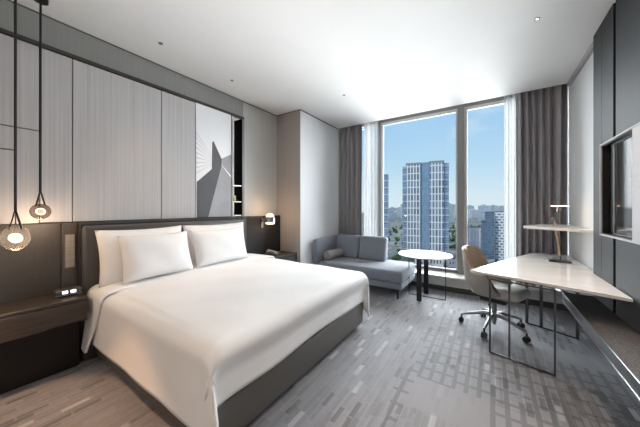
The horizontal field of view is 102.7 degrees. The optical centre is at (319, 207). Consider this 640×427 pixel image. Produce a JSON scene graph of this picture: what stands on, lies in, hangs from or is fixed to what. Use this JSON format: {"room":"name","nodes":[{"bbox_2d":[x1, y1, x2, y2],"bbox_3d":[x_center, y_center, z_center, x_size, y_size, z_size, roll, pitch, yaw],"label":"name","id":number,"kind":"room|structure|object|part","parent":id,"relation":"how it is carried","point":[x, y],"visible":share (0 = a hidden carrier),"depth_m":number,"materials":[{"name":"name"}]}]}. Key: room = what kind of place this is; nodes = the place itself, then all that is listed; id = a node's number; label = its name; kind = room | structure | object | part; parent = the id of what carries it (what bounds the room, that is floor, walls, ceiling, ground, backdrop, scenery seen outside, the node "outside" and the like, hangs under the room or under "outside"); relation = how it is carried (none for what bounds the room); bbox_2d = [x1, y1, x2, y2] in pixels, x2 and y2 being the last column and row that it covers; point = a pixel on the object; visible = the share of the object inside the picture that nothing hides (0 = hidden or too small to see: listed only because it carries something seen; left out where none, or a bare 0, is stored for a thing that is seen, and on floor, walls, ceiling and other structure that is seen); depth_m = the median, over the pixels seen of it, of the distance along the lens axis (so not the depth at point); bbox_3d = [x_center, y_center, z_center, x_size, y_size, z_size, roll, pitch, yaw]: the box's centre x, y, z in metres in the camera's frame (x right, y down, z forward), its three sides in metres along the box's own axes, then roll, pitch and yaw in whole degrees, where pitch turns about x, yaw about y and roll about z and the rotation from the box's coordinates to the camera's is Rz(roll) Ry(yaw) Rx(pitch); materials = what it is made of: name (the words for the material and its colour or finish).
{"room":"hotel room","nodes":[
{"label":"hotel room","id":0,"kind":"room"},
{"bbox_2d":[0,0,279,303],"bbox_3d":[-2.491,-0.150,2.375,0.422,3.100,5.800,0,0,34],"label":"wall","id":1,"kind":"structure","parent":0,"point":[118,125],"depth_m":2.51,"materials":[{"name":"grey wood"}]},
{"bbox_3d":[-2.768,-0.570,1.729,0.035,0.182,0.910,0,0,34],"label":"wall panel","id":2,"kind":"part","parent":1,"relation":"part of","materials":[{"name":"grey wood"}]},
{"bbox_3d":[-2.768,-1.030,1.729,0.035,0.723,0.910,0,0,34],"label":"wall panel","id":3,"kind":"part","parent":1,"relation":"part of","materials":[{"name":"grey wood"}]},
{"bbox_3d":[-2.768,-0.170,1.729,0.035,0.602,0.910,0,0,34],"label":"wall panel","id":4,"kind":"part","parent":1,"relation":"part of","materials":[{"name":"grey wood"}]},
{"bbox_3d":[-2.477,-0.265,2.167,0.035,0.792,0.126,0,0,34],"label":"wall panel","id":5,"kind":"part","parent":1,"relation":"part of","materials":[{"name":"grey wood"}]},
{"bbox_3d":[-2.477,-1.030,2.167,0.035,0.723,0.126,0,0,34],"label":"wall panel","id":6,"kind":"part","parent":1,"relation":"part of","materials":[{"name":"grey wood"}]},
{"bbox_3d":[-3.131,0.767,1.133,0.090,1.265,2.824,0,0,34],"label":"panel","id":7,"kind":"part","parent":1,"relation":"part of","materials":[{"name":"brown wood"}]},
{"bbox_3d":[-2.382,-0.632,2.311,0.035,1.519,0.202,0,0,34],"label":"wall panel","id":8,"kind":"part","parent":1,"relation":"part of","materials":[{"name":"grey wood"}]},
{"bbox_3d":[-2.314,0.767,2.352,0.102,1.265,0.103,0,0,34],"label":"switch panel","id":9,"kind":"part","parent":1,"relation":"part of","materials":[{"name":"brown wood"}]},
{"bbox_2d":[65,234,74,267],"bbox_3d":[-2.268,0.389,2.321,0.010,0.298,0.060,0,0,34],"label":"switch plate","id":10,"kind":"object","parent":1,"relation":"attached to","point":[69,239],"visible":1,"depth_m":2.31,"materials":[{"name":"brown plastic"}]},
{"bbox_3d":[-2.109,-0.632,2.722,0.035,1.519,0.769,0,0,34],"label":"wall panel","id":11,"kind":"part","parent":1,"relation":"part of","materials":[{"name":"grey wood"}]},
{"bbox_3d":[-2.572,-1.414,2.011,0.050,0.032,4.906,0,0,34],"label":"trim","id":12,"kind":"part","parent":1,"relation":"part of","materials":[{"name":"grey wood"}]},
{"bbox_2d":[8,0,276,115],"bbox_3d":[-2.369,-1.695,2.347,0.016,0.010,5.690,0,0,34],"label":"trim","id":13,"kind":"structure","parent":1,"relation":"attached to","point":[8,0],"depth_m":2.74,"materials":[{"name":"grey paint"}]},
{"bbox_3d":[-1.739,0.767,3.229,0.090,1.265,1.985,0,0,34],"label":"panel","id":14,"kind":"part","parent":1,"relation":"part of","materials":[{"name":"grey fabric"}]},
{"bbox_3d":[-1.778,-0.632,3.220,0.035,1.519,0.413,0,0,34],"label":"wall panel","id":15,"kind":"part","parent":1,"relation":"part of","materials":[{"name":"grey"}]},
{"bbox_2d":[195,103,230,216],"bbox_3d":[-1.502,-0.635,3.623,0.037,1.520,0.549,0,0,34],"label":"wall art","id":16,"kind":"object","parent":1,"relation":"attached to","point":[212,126],"visible":1,"depth_m":3.58},
{"bbox_2d":[231,116,241,215],"bbox_3d":[-1.352,-0.635,4.003,0.189,1.520,0.174,0,0,34],"label":"niche shelf","id":17,"kind":"object","parent":1,"relation":"attached to","point":[236,126],"visible":0.55,"depth_m":4.06,"materials":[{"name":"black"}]},
{"bbox_3d":[-1.223,-0.631,4.042,0.050,1.533,0.030,0,0,34],"label":"trim","id":18,"kind":"part","parent":1,"relation":"part of","materials":[{"name":"grey metal"}]},
{"bbox_3d":[-1.088,0.767,4.209,0.090,1.265,0.361,0,0,34],"label":"panel","id":19,"kind":"part","parent":1,"relation":"part of","materials":[{"name":"brown wood"}]},
{"bbox_2d":[260,214,274,227],"bbox_3d":[-0.857,0.211,4.242,0.258,0.238,0.176,0,0,34],"label":"wall lamp","id":20,"kind":"object","parent":1,"relation":"attached to","point":[270,219],"visible":1,"depth_m":4.17,"materials":[{"name":"metal"}]},
{"bbox_3d":[-0.823,0.184,4.220,0.176,0.092,0.176,0,0,34],"label":"lamp shade","id":21,"kind":"part","parent":20,"relation":"part of","materials":[{"name":"metal"}]},
{"bbox_3d":[-0.874,0.767,4.532,0.090,1.265,0.406,0,0,34],"label":"panel","id":22,"kind":"part","parent":1,"relation":"part of","materials":[{"name":"brown wood"}]},
{"bbox_2d":[277,110,338,263],"bbox_3d":[-0.218,-0.150,5.393,0.870,3.100,1.756,0,0,34],"label":"wall","id":23,"kind":"structure","parent":0,"point":[307,146],"depth_m":4.65,"materials":[{"name":"paint"}]},
{"bbox_2d":[300,109,337,128],"bbox_3d":[0.020,-1.695,4.950,0.016,0.010,1.290,0,0,34],"label":"trim","id":24,"kind":"structure","parent":23,"relation":"attached to","point":[300,109],"depth_m":4.89,"materials":[{"name":"grey paint"}]},
{"bbox_2d":[12,0,615,128],"bbox_3d":[-0.184,-1.860,1.893,4.800,0.320,7.550,0,0,34],"label":"ceiling","id":25,"kind":"structure","parent":0,"point":[388,59],"depth_m":2.66,"materials":[{"name":"paint"}]},
{"bbox_2d":[0,0,30,249],"bbox_3d":[-2.080,-0.706,1.748,0.140,1.988,0.140,0,0,34],"label":"pendant lamp","id":26,"kind":"object","parent":25,"relation":"hanging from","point":[15,237],"visible":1,"depth_m":1.74,"materials":[{"name":"black metal"}]},
{"bbox_2d":[11,235,18,240],"bbox_3d":[-2.080,0.205,1.748,0.066,0.046,0.006,0,0,0],"label":"diffuser","id":27,"kind":"object","parent":26,"relation":"attached to","point":[13,237],"depth_m":1.75,"materials":[{"name":"beige glass"}]},
{"bbox_3d":[-2.080,0.205,1.748,0.140,0.165,0.140,0,0,34],"label":"lamp shade","id":28,"kind":"part","parent":26,"relation":"part of","materials":[{"name":"clear glass"}]},
{"bbox_3d":[-2.080,-0.829,1.748,0.014,1.703,0.014,0,0,11],"label":"cord","id":29,"kind":"part","parent":26,"relation":"part of","materials":[{"name":"black metal"}]},
{"bbox_2d":[29,0,51,218],"bbox_3d":[-2.261,-0.805,2.072,0.122,1.790,0.122,0,0,14],"label":"pendant lamp","id":30,"kind":"object","parent":25,"relation":"hanging from","point":[40,211],"visible":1,"depth_m":2.07,"materials":[{"name":"black metal"}]},
{"bbox_3d":[-2.261,-0.905,2.072,0.014,1.549,0.014,0,0,-34],"label":"cord","id":31,"kind":"part","parent":30,"relation":"part of","materials":[{"name":"black metal"}]},
{"bbox_2d":[364,121,378,235],"bbox_3d":[1.069,-0.400,5.317,0.321,3.080,0.079,0,0,34],"label":"sheer curtain","id":32,"kind":"object","parent":25,"relation":"hanging from","point":[371,129],"visible":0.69,"depth_m":5.32,"materials":[{"name":"white fabric"}]},
{"bbox_2d":[504,94,515,280],"bbox_3d":[3.190,-0.400,3.903,0.623,3.080,0.088,0,0,33],"label":"sheer curtain","id":33,"kind":"object","parent":25,"relation":"hanging from","point":[509,100],"visible":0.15,"depth_m":4.04,"materials":[{"name":"white fabric"}]},
{"bbox_3d":[1.946,-1.953,4.571,3.625,0.015,0.040,0,0,34],"label":"track","id":34,"kind":"object","parent":25,"relation":"attached to","visible":0},
{"bbox_2d":[338,124,361,235],"bbox_3d":[0.662,-0.400,5.431,0.574,3.080,0.168,0,0,34],"label":"curtain","id":35,"kind":"object","parent":34,"relation":"hanging from","point":[349,138],"visible":0.73,"depth_m":5.43,"materials":[{"name":"grey fabric"}]},
{"bbox_2d":[516,84,567,289],"bbox_3d":[3.219,-0.400,3.732,0.576,3.080,0.183,0,0,34],"label":"curtain","id":36,"kind":"object","parent":34,"relation":"hanging from","point":[541,114],"visible":0.71,"depth_m":3.72,"materials":[{"name":"grey fabric"}]},
{"bbox_2d":[0,285,639,426],"bbox_3d":[-0.198,1.460,1.872,4.800,0.120,7.500,0,0,34],"label":"floor","id":37,"kind":"structure","parent":0,"point":[409,362],"depth_m":2.02,"materials":[{"name":"carpet"}]},
{"bbox_2d":[0,293,87,394],"bbox_3d":[-2.586,1.075,1.550,0.329,0.650,1.722,0,0,34],"label":"nightstand","id":38,"kind":"object","parent":37,"relation":"on","point":[39,336],"visible":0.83,"depth_m":2.04,"materials":[{"name":"brown wood"}]},
{"bbox_3d":[-2.273,0.865,1.734,0.006,0.166,1.063,0,0,34],"label":"drawer","id":39,"kind":"part","parent":38,"relation":"part of","materials":[{"name":"brown wood"}]},
{"bbox_3d":[-2.042,0.943,2.074,0.003,0.010,0.235,0,0,34],"label":"finger pull","id":40,"kind":"part","parent":38,"relation":"part of","materials":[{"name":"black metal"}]},
{"bbox_2d":[54,286,81,297],"bbox_3d":[-2.164,0.719,2.199,0.102,0.062,0.170,0,0,40],"label":"alarm clock","id":41,"kind":"object","parent":38,"relation":"on","point":[74,290],"visible":1,"depth_m":2.17,"materials":[{"name":"plastic"}]},
{"bbox_2d":[77,218,362,426],"bbox_3d":[-0.865,0.772,2.698,1.926,1.255,2.082,0,0,34],"label":"bed","id":42,"kind":"object","parent":37,"relation":"on","point":[242,407],"visible":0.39,"depth_m":2.23,"materials":[{"name":"fabric"}]},
{"bbox_3d":[-1.684,0.782,3.114,0.100,1.235,1.835,0,0,34],"label":"headboard","id":43,"kind":"part","parent":42,"relation":"part of","materials":[{"name":"fabric"}]},
{"bbox_2d":[81,253,368,426],"bbox_3d":[-0.758,0.965,2.665,1.920,0.630,2.160,0,0,34],"label":"duvet","id":44,"kind":"object","parent":42,"relation":"on","point":[193,339],"visible":0.96,"depth_m":1.87,"materials":[{"name":"white fabric"}]},
{"bbox_2d":[94,226,180,288],"bbox_3d":[-1.816,0.465,2.664,0.216,0.519,0.802,0,0,33],"label":"pillow","id":45,"kind":"object","parent":44,"relation":"on","point":[111,266],"visible":0.27,"depth_m":2.39,"materials":[{"name":"fabric"}]},
{"bbox_2d":[117,231,193,283],"bbox_3d":[-1.649,0.475,2.620,0.242,0.424,0.668,0,0,39],"label":"pillow","id":46,"kind":"object","parent":44,"relation":"on","point":[145,256],"visible":1,"depth_m":2.52,"materials":[{"name":"fabric"}]},
{"bbox_2d":[182,222,246,263],"bbox_3d":[-1.340,0.465,3.381,0.216,0.519,0.902,0,0,33],"label":"pillow","id":47,"kind":"object","parent":44,"relation":"on","point":[187,228],"visible":0.24,"depth_m":3.17,"materials":[{"name":"fabric"}]},
{"bbox_2d":[189,227,247,267],"bbox_3d":[-1.249,0.470,3.230,0.230,0.415,0.762,0,0,31],"label":"pillow","id":48,"kind":"object","parent":44,"relation":"on","point":[210,246],"visible":1,"depth_m":3.10,"materials":[{"name":"fabric"}]},
{"bbox_2d":[262,251,296,261],"bbox_3d":[-0.721,1.087,4.311,0.402,0.625,0.585,0,0,34],"label":"nightstand","id":49,"kind":"object","parent":37,"relation":"on","point":[284,255],"visible":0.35,"depth_m":4.30,"materials":[{"name":"brown wood"}]},
{"bbox_2d":[266,249,279,255],"bbox_3d":[-0.776,0.724,4.237,0.180,0.102,0.200,0,0,5],"label":"telephone","id":50,"kind":"object","parent":49,"relation":"on","point":[269,252],"visible":0.99,"depth_m":4.14,"materials":[{"name":"plastic"}]},
{"bbox_3d":[-0.724,0.876,4.313,0.395,0.148,0.575,0,0,34],"label":"drawer","id":51,"kind":"part","parent":49,"relation":"part of","materials":[{"name":"brown wood"}]},
{"bbox_2d":[313,234,414,298],"bbox_3d":[0.783,0.965,4.605,1.610,0.870,0.900,0,0,34],"label":"sofa","id":52,"kind":"object","parent":37,"relation":"on","point":[366,254],"visible":0.87,"depth_m":4.60,"materials":[{"name":"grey fabric"}]},
{"bbox_3d":[0.155,0.905,5.023,0.100,0.670,0.900,0,0,34],"label":"armrest","id":53,"kind":"part","parent":52,"relation":"part of","materials":[{"name":"grey fabric"}]},
{"bbox_2d":[323,248,343,259],"bbox_3d":[0.263,0.869,4.843,0.168,0.168,0.480,0,0,39],"label":"bolster cushion","id":54,"kind":"object","parent":52,"relation":"on","point":[335,253],"visible":1,"depth_m":4.72,"materials":[{"name":"beige fabric"}]},
{"bbox_2d":[336,234,360,257],"bbox_3d":[0.561,0.750,5.071,0.505,0.440,0.248,0,0,34],"label":"cushion","id":55,"kind":"object","parent":52,"relation":"on","point":[350,243],"depth_m":4.97,"materials":[{"name":"grey fabric"}]},
{"bbox_2d":[319,257,414,282],"bbox_3d":[0.820,1.045,4.569,1.510,0.180,0.840,0,0,34],"label":"seat cushion","id":56,"kind":"object","parent":52,"relation":"on","point":[376,270],"depth_m":4.24,"materials":[{"name":"grey fabric"}]},
{"bbox_2d":[359,235,387,261],"bbox_3d":[0.994,0.750,4.783,0.515,0.440,0.248,0,0,34],"label":"cushion","id":57,"kind":"object","parent":52,"relation":"on","point":[371,248],"depth_m":4.70,"materials":[{"name":"grey fabric"}]},
{"bbox_2d":[399,250,452,300],"bbox_3d":[1.637,1.059,4.002,0.784,0.682,0.784,0,0,34],"label":"side table","id":58,"kind":"object","parent":37,"relation":"on","point":[426,255],"visible":1,"depth_m":3.87,"materials":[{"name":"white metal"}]},
{"bbox_3d":[1.492,1.069,3.856,0.070,0.662,0.025,0,0,34],"label":"leg","id":59,"kind":"part","parent":58,"relation":"part of","materials":[{"name":"black metal"}]},
{"bbox_3d":[1.733,1.069,4.182,0.070,0.662,0.025,0,0,34],"label":"leg","id":60,"kind":"part","parent":58,"relation":"part of","materials":[{"name":"black metal"}]},
{"bbox_3d":[1.676,1.069,4.025,0.551,0.662,0.011,0,0,34],"label":"wire frame","id":61,"kind":"part","parent":58,"relation":"part of","materials":[{"name":"black metal"}]},
{"bbox_2d":[458,245,530,342],"bbox_3d":[2.013,0.932,2.959,0.690,0.935,0.705,0,0,-35],"label":"office chair","id":62,"kind":"object","parent":37,"relation":"on","point":[473,257],"visible":0.84,"depth_m":2.92,"materials":[{"name":"beige leather"}]},
{"bbox_3d":[1.872,1.263,3.071,0.321,0.106,0.052,0,0,32],"label":"leg","id":63,"kind":"part","parent":62,"relation":"part of","materials":[{"name":"metal"}]},
{"bbox_3d":[1.888,1.263,2.860,0.321,0.106,0.052,0,0,-40],"label":"leg","id":64,"kind":"part","parent":62,"relation":"part of","materials":[{"name":"metal"}]},
{"bbox_3d":[2.060,0.940,2.927,0.410,0.110,0.483,0,0,-35],"label":"seat","id":65,"kind":"part","parent":62,"relation":"part of","materials":[{"name":"beige leather"}]},
{"bbox_3d":[2.204,1.263,2.991,0.321,0.106,0.052,0,0,-4],"label":"leg","id":66,"kind":"part","parent":62,"relation":"part of","materials":[{"name":"metal"}]},
{"bbox_3d":[2.093,1.263,2.811,0.052,0.106,0.321,0,0,-22],"label":"leg","id":67,"kind":"part","parent":62,"relation":"part of","materials":[{"name":"metal"}]},
{"bbox_2d":[470,253,632,376],"bbox_3d":[2.370,1.021,2.922,1.064,0.758,2.029,0,0,34],"label":"desk","id":68,"kind":"object","parent":37,"relation":"on","point":[531,268],"visible":0.89,"depth_m":2.45,"materials":[{"name":"wood"}]},
{"bbox_3d":[1.808,1.041,2.313,0.025,0.718,0.481,0,0,-41],"label":"leg frame","id":69,"kind":"part","parent":68,"relation":"part of","materials":[{"name":"metal"}]},
{"bbox_3d":[2.636,1.041,2.925,0.020,0.718,0.473,0,0,-31],"label":"leg frame","id":70,"kind":"part","parent":68,"relation":"part of","materials":[{"name":"black metal"}]},
{"bbox_2d":[547,205,571,263],"bbox_3d":[2.850,0.302,3.053,0.200,0.680,0.110,0,0,34],"label":"desk lamp","id":71,"kind":"object","parent":68,"relation":"on","point":[560,260],"visible":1,"depth_m":3.05,"materials":[{"name":"orange metal"}]},
{"bbox_3d":[2.834,0.354,3.064,0.070,0.427,0.019,0,0,34],"label":"arm","id":72,"kind":"part","parent":71,"relation":"part of","materials":[{"name":"brown wood"}]},
{"bbox_2d":[567,42,592,295],"bbox_3d":[1.750,-0.300,0.669,0.425,3.400,7.450,0,0,34],"label":"wall","id":73,"kind":"structure","parent":0,"point":[580,84],"depth_m":3.06,"materials":[{"name":"paint"}]},
{"bbox_2d":[412,268,569,303],"bbox_3d":[1.994,1.275,4.648,3.640,0.250,0.450,0,0,34],"label":"window sill","id":74,"kind":"structure","parent":73,"relation":"in","point":[535,295],"depth_m":4.22,"materials":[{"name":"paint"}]},
{"bbox_2d":[362,96,503,274],"bbox_3d":[2.083,-0.405,4.781,3.640,3.110,0.170,0,0,34],"label":"window","id":75,"kind":"structure","parent":74,"relation":"attached to","point":[461,110],"depth_m":4.46,"materials":[{"name":"metal"}]},
{"bbox_2d":[408,281,568,310],"bbox_3d":[1.882,1.360,4.480,3.640,0.080,0.014,0,0,34],"label":"baseboard","id":76,"kind":"structure","parent":74,"relation":"attached to","point":[559,306],"depth_m":4.12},
{"bbox_2d":[523,224,592,232],"bbox_3d":[2.837,0.236,3.144,0.565,0.028,1.143,0,0,34],"label":"wall shelf","id":77,"kind":"object","parent":73,"relation":"attached to","point":[559,227],"visible":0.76,"depth_m":2.92,"materials":[{"name":"white wood"}]},
{"bbox_3d":[3.056,-1.675,2.988,0.035,0.050,1.160,0,0,34],"label":"cornice","id":78,"kind":"part","parent":73,"relation":"part of","materials":[{"name":"white paint"}]},
{"bbox_2d":[561,292,639,401],"bbox_3d":[1.964,0.935,1.580,0.293,0.130,2.405,0,0,34],"label":"bench","id":79,"kind":"object","parent":73,"relation":"attached to","point":[616,340],"visible":0.95,"depth_m":1.78,"materials":[{"name":"metal"}]},
{"bbox_2d":[593,0,639,334],"bbox_3d":[2.042,-0.414,1.495,0.072,2.564,2.450,0,0,34],"label":"wall panel","id":80,"kind":"object","parent":73,"relation":"attached to","point":[616,42],"visible":0.94,"depth_m":2.05,"materials":[{"name":"grey paint"}]},
{"bbox_3d":[2.662,-0.414,2.417,0.060,2.564,0.228,0,0,34],"label":"cabinet panel","id":81,"kind":"part","parent":80,"relation":"part of","materials":[{"name":"grey paint"}]},
{"bbox_3d":[2.526,0.557,2.213,0.060,0.621,0.263,0,0,34],"label":"cabinet panel","id":82,"kind":"part","parent":80,"relation":"part of","materials":[{"name":"grey paint"}]},
{"bbox_3d":[2.526,-1.137,2.213,0.060,1.119,0.263,0,0,34],"label":"cabinet panel","id":83,"kind":"part","parent":80,"relation":"part of","materials":[{"name":"grey paint"}]},
{"bbox_3d":[2.077,-0.165,1.575,0.042,0.824,1.822,0,0,34],"label":"niche frame","id":84,"kind":"part","parent":80,"relation":"part of","materials":[{"name":"silver metal"}]},
{"bbox_2d":[609,134,631,237],"bbox_3d":[2.434,-0.165,2.041,0.018,0.784,0.610,0,0,34],"label":"television","id":85,"kind":"object","parent":80,"relation":"in","point":[620,152],"visible":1,"depth_m":2.08,"materials":[{"name":"black glass"}]},
{"bbox_3d":[2.009,0.557,1.434,0.060,0.621,1.511,0,0,34],"label":"cabinet panel","id":86,"kind":"part","parent":80,"relation":"part of","materials":[{"name":"grey paint"}]},
{"bbox_3d":[2.009,-1.137,1.434,0.060,1.119,1.511,0,0,34],"label":"cabinet panel","id":87,"kind":"part","parent":80,"relation":"part of","materials":[{"name":"grey paint"}]},
{"bbox_3d":[1.911,-0.165,1.306,0.060,0.800,1.190,0,0,34],"label":"silver panel","id":88,"kind":"part","parent":80,"relation":"part of","materials":[{"name":"paint"}]},
{"label":"outside","id":89,"kind":"structure","parent":0,"visible":0},
{"bbox_2d":[362,213,499,268],"bbox_3d":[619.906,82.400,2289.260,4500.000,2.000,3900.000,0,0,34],"label":"city","id":90,"kind":"object","parent":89,"point":[474,222],"depth_m":757.73},
{"bbox_2d":[384,174,388,256],"bbox_3d":[102.903,11.305,444.614,30.274,140.189,30.000,0,0,13],"label":"office tower","id":91,"kind":"structure","parent":90,"relation":"on","point":[386,176],"depth_m":430.27,"materials":[{"name":"blue glass"}]},
{"bbox_2d":[389,207,396,219],"bbox_3d":[479.803,37.154,1704.999,48.911,88.492,40.000,0,0,0],"label":"building","id":92,"kind":"structure","parent":90,"relation":"on","point":[392,211],"depth_m":1684.80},
{"bbox_2d":[389,246,398,249],"bbox_3d":[145.794,78.500,506.798,16.425,5.800,14.800,0,0,-14],"label":"building","id":93,"kind":"structure","parent":90,"relation":"on","point":[390,247],"depth_m":500.46,"materials":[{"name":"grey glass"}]},
{"bbox_2d":[400,204,402,218],"bbox_3d":[655.494,22.832,1989.999,48.636,117.136,40.000,0,0,0],"label":"building","id":94,"kind":"structure","parent":90,"relation":"on","point":[401,205],"depth_m":1982.76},
{"bbox_2d":[403,160,448,251],"bbox_3d":[180.689,2.536,440.540,71.342,157.728,45.600,0,0,22],"label":"office tower","id":95,"kind":"structure","parent":90,"relation":"on","point":[425,184],"depth_m":423.19,"materials":[{"name":"blue glass"}]},
{"bbox_2d":[430,260,443,266],"bbox_3d":[161.654,73.988,358.845,18.675,14.825,14.800,0,0,12],"label":"building","id":96,"kind":"structure","parent":90,"relation":"on","point":[437,263],"depth_m":351.69,"materials":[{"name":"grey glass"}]},
{"bbox_2d":[388,225,494,260],"bbox_3d":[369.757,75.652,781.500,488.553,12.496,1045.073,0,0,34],"label":"trees","id":97,"kind":"object","parent":90,"relation":"on","point":[397,257],"visible":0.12,"depth_m":623.45,"materials":[{"name":"green plant"}]},
{"bbox_2d":[446,257,455,266],"bbox_3d":[184.831,75.363,358.976,14.550,12.075,14.800,0,0,5],"label":"building","id":98,"kind":"structure","parent":90,"relation":"on","point":[451,262],"depth_m":352.29,"materials":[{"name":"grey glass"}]},
{"bbox_2d":[449,203,453,222],"bbox_3d":[714.491,27.158,1420.000,37.540,108.484,40.000,0,0,0],"label":"building","id":99,"kind":"structure","parent":90,"relation":"on","point":[451,206],"depth_m":1400.16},
{"bbox_2d":[455,226,480,248],"bbox_3d":[310.201,60.105,532.964,49.155,42.591,30.000,0,0,30],"label":"apartment block","id":100,"kind":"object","parent":90,"relation":"on","point":[473,232],"visible":0.45,"depth_m":517.74,"materials":[{"name":"concrete"}]},
{"bbox_2d":[469,209,477,218],"bbox_3d":[1193.710,44.519,1989.999,55.245,73.762,40.000,0,0,0],"label":"building","id":101,"kind":"structure","parent":90,"relation":"on","point":[473,213],"depth_m":1970.21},
{"bbox_2d":[478,205,488,220],"bbox_3d":[1026.698,29.919,1610.000,43.419,102.962,40.000,0,0,0],"label":"building","id":102,"kind":"structure","parent":90,"relation":"on","point":[482,209],"depth_m":1590.08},
{"bbox_2d":[481,212,493,257],"bbox_3d":[257.072,43.640,392.549,16.516,75.520,30.000,0,0,33],"label":"office block","id":103,"kind":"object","parent":90,"relation":"on","point":[487,225],"visible":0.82,"depth_m":379.43,"materials":[{"name":"blue glass"}]},
{"bbox_2d":[485,256,494,263],"bbox_3d":[231.452,75.363,358.612,17.300,12.075,14.800,0,0,-19],"label":"building","id":104,"kind":"structure","parent":90,"relation":"on","point":[490,260],"depth_m":352.81,"materials":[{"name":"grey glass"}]},
{"bbox_2d":[489,205,497,211],"bbox_3d":[1279.212,28.703,1895.000,41.784,105.394,40.000,0,0,0],"label":"building","id":105,"kind":"structure","parent":90,"relation":"on","point":[491,208],"depth_m":1878.16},
{"bbox_2d":[494,205,503,221],"bbox_3d":[1066.619,33.320,1515.000,43.392,96.159,40.000,0,0,0],"label":"building","id":106,"kind":"structure","parent":90,"relation":"on","point":[500,207],"depth_m":1506.01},
{"bbox_2d":[495,211,503,260],"bbox_3d":[288.176,43.308,393.878,30.829,76.184,22.000,0,0,36],"label":"office tower","id":107,"kind":"structure","parent":90,"relation":"on","point":[499,215],"depth_m":390.71,"materials":[{"name":"white concrete"}]}
]}

